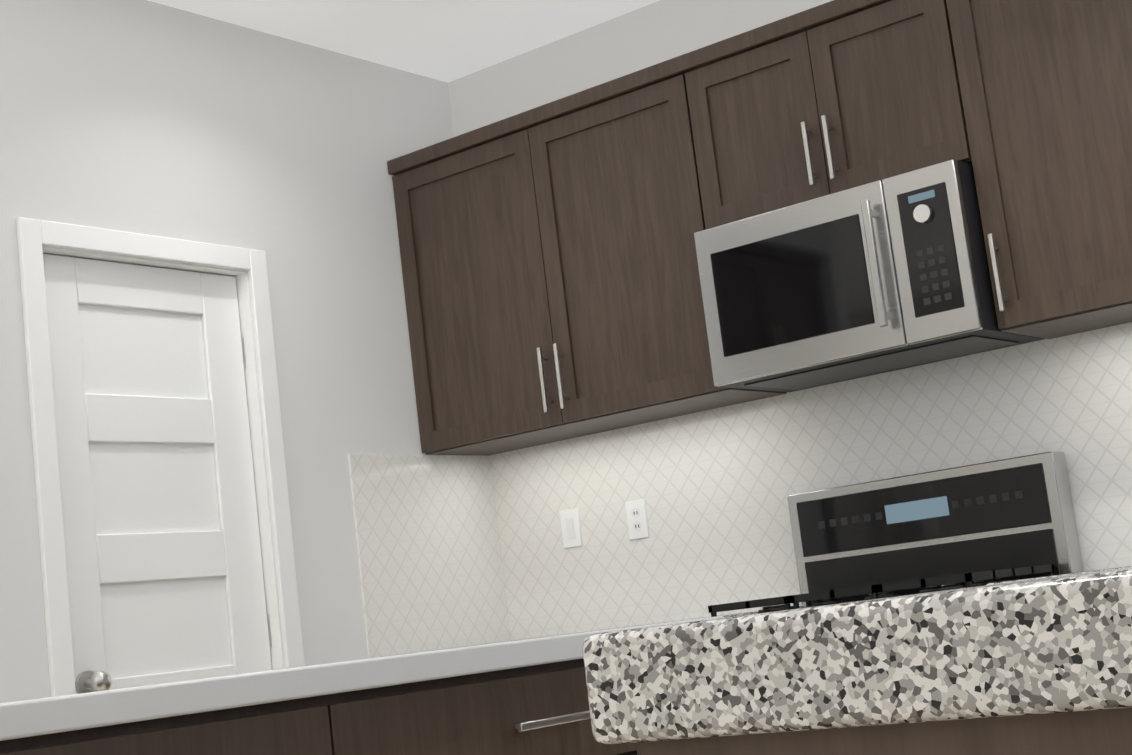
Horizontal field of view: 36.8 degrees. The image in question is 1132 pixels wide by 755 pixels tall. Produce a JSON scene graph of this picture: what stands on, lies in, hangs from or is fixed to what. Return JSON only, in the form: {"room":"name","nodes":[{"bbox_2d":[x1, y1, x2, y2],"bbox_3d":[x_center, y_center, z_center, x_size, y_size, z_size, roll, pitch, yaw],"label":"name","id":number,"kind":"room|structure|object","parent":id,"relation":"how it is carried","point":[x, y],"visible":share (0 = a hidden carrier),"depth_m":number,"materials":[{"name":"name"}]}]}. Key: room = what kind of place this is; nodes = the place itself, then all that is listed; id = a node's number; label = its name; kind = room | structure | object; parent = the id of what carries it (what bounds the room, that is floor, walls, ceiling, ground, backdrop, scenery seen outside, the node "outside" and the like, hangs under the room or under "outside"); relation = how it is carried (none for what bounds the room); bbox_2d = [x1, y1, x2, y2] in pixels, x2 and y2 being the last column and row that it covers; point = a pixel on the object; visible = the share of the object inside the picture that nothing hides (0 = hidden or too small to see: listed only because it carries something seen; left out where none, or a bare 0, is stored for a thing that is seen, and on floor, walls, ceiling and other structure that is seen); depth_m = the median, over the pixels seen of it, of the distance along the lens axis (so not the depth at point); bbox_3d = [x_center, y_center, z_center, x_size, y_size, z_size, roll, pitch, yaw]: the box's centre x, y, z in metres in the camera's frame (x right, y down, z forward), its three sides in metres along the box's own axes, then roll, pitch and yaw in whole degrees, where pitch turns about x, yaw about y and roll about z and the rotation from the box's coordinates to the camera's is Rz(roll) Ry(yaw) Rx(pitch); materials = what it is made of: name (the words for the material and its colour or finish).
{"room":"kitchen","nodes":[
{"label":"kitchen","id":0,"kind":"room"},
{"bbox_2d":[148,0,658,82],"bbox_3d":[-1.931,-1.278,2.765,6.400,0.080,6.740,-13,-11,36],"label":"ceiling","id":1,"kind":"structure","parent":0,"point":[447,41],"depth_m":5.14,"materials":[{"name":"white paint"}]},
{"bbox_2d":[0,0,1127,702],"bbox_3d":[-1.762,0.121,2.554,6.400,2.770,6.740,-13,-11,36],"label":"wall","id":2,"kind":"structure","parent":0,"point":[146,118],"depth_m":4.87,"materials":[{"name":"grey paint"}]},
{"bbox_2d":[16,217,304,696],"bbox_3d":[-1.024,0.657,4.402,0.158,2.090,0.812,-13,-11,36],"label":"interior door","id":3,"kind":"structure","parent":2,"relation":"in","point":[165,529],"depth_m":4.47,"materials":[{"name":"white wood"}]},
{"bbox_2d":[348,454,511,657],"bbox_3d":[-0.412,0.490,5.187,0.008,0.674,0.635,-13,-11,36],"label":"tile backsplash","id":4,"kind":"structure","parent":2,"relation":"attached to","point":[460,550],"depth_m":5.16,"materials":[{"name":"white tile"}]},
{"bbox_2d":[387,48,786,455],"bbox_3d":[0.059,-0.324,5.070,1.179,0.935,0.322,-13,-11,36],"label":"upper cabinet","id":5,"kind":"object","parent":2,"relation":"attached to","point":[551,278],"depth_m":4.92,"materials":[{"name":"brown wood"}]},
{"bbox_2d":[492,322,1131,640],"bbox_3d":[1.215,0.168,4.358,3.660,0.674,0.008,-13,-11,36],"label":"tile backsplash","id":6,"kind":"structure","parent":2,"relation":"attached to","point":[715,485],"depth_m":4.85,"materials":[{"name":"white tile"}]},
{"bbox_2d":[560,508,581,547],"bbox_3d":[0.014,0.467,5.257,0.072,0.116,0.008,-13,-11,36],"label":"light switch","id":7,"kind":"object","parent":6,"relation":"attached to","point":[570,528],"visible":1,"depth_m":5.25,"materials":[{"name":"white plastic"}]},
{"bbox_2d":[625,499,649,539],"bbox_3d":[0.213,0.427,5.106,0.072,0.116,0.007,-13,-11,36],"label":"electrical outlet","id":8,"kind":"object","parent":6,"relation":"attached to","point":[636,513],"visible":1,"depth_m":5.10,"materials":[{"name":"white plastic"}]},
{"bbox_2d":[702,0,974,222],"bbox_3d":[0.752,-0.704,4.556,0.780,0.505,0.322,-13,-11,36],"label":"upper cabinet","id":9,"kind":"object","parent":2,"relation":"attached to","point":[834,96],"depth_m":4.40,"materials":[{"name":"brown wood"}]},
{"bbox_2d":[694,159,1043,391],"bbox_3d":[0.771,-0.242,4.438,0.760,0.424,0.440,-13,-11,36],"label":"over-the-range microwave","id":10,"kind":"object","parent":9,"relation":"attached to","point":[892,273],"visible":1,"depth_m":4.28,"materials":[{"name":"grey metal"}]},
{"bbox_2d":[947,0,1131,338],"bbox_3d":[1.301,-0.616,4.127,0.681,0.935,0.322,-13,-11,36],"label":"upper cabinet","id":11,"kind":"object","parent":2,"relation":"attached to","point":[1047,84],"depth_m":4.05,"materials":[{"name":"brown wood"}]},
{"bbox_3d":[-1.594,1.510,2.344,6.400,0.060,6.740,-13,-11,36],"label":"floor","id":12,"kind":"structure","parent":0,"visible":0},
{"bbox_2d":[0,648,637,754],"bbox_3d":[-0.493,0.904,2.365,0.650,0.876,1.818,-13,-11,36],"label":"kitchen island","id":13,"kind":"object","parent":12,"relation":"on","point":[525,697],"depth_m":2.32,"materials":[{"name":"brown wood"}]},
{"bbox_2d":[0,616,723,727],"bbox_3d":[-0.601,0.468,2.478,0.780,0.040,1.890,-13,-11,36],"label":"island countertop","id":14,"kind":"structure","parent":13,"relation":"on","point":[115,700],"depth_m":2.16,"materials":[{"name":"white stone"}]},
{"bbox_2d":[637,718,1131,754],"bbox_3d":[0.502,0.554,0.788,0.673,0.860,0.512,-13,-11,36],"label":"base cabinet","id":15,"kind":"object","parent":12,"relation":"on","point":[1103,736],"depth_m":0.74,"materials":[{"name":"brown wood"}]},
{"bbox_2d":[708,451,1083,616],"bbox_3d":[0.806,0.839,4.148,0.770,1.217,0.748,-13,-11,36],"label":"range","id":16,"kind":"object","parent":12,"relation":"on","point":[986,523],"visible":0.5,"depth_m":4.38,"materials":[{"name":"silver metal"}]}
]}

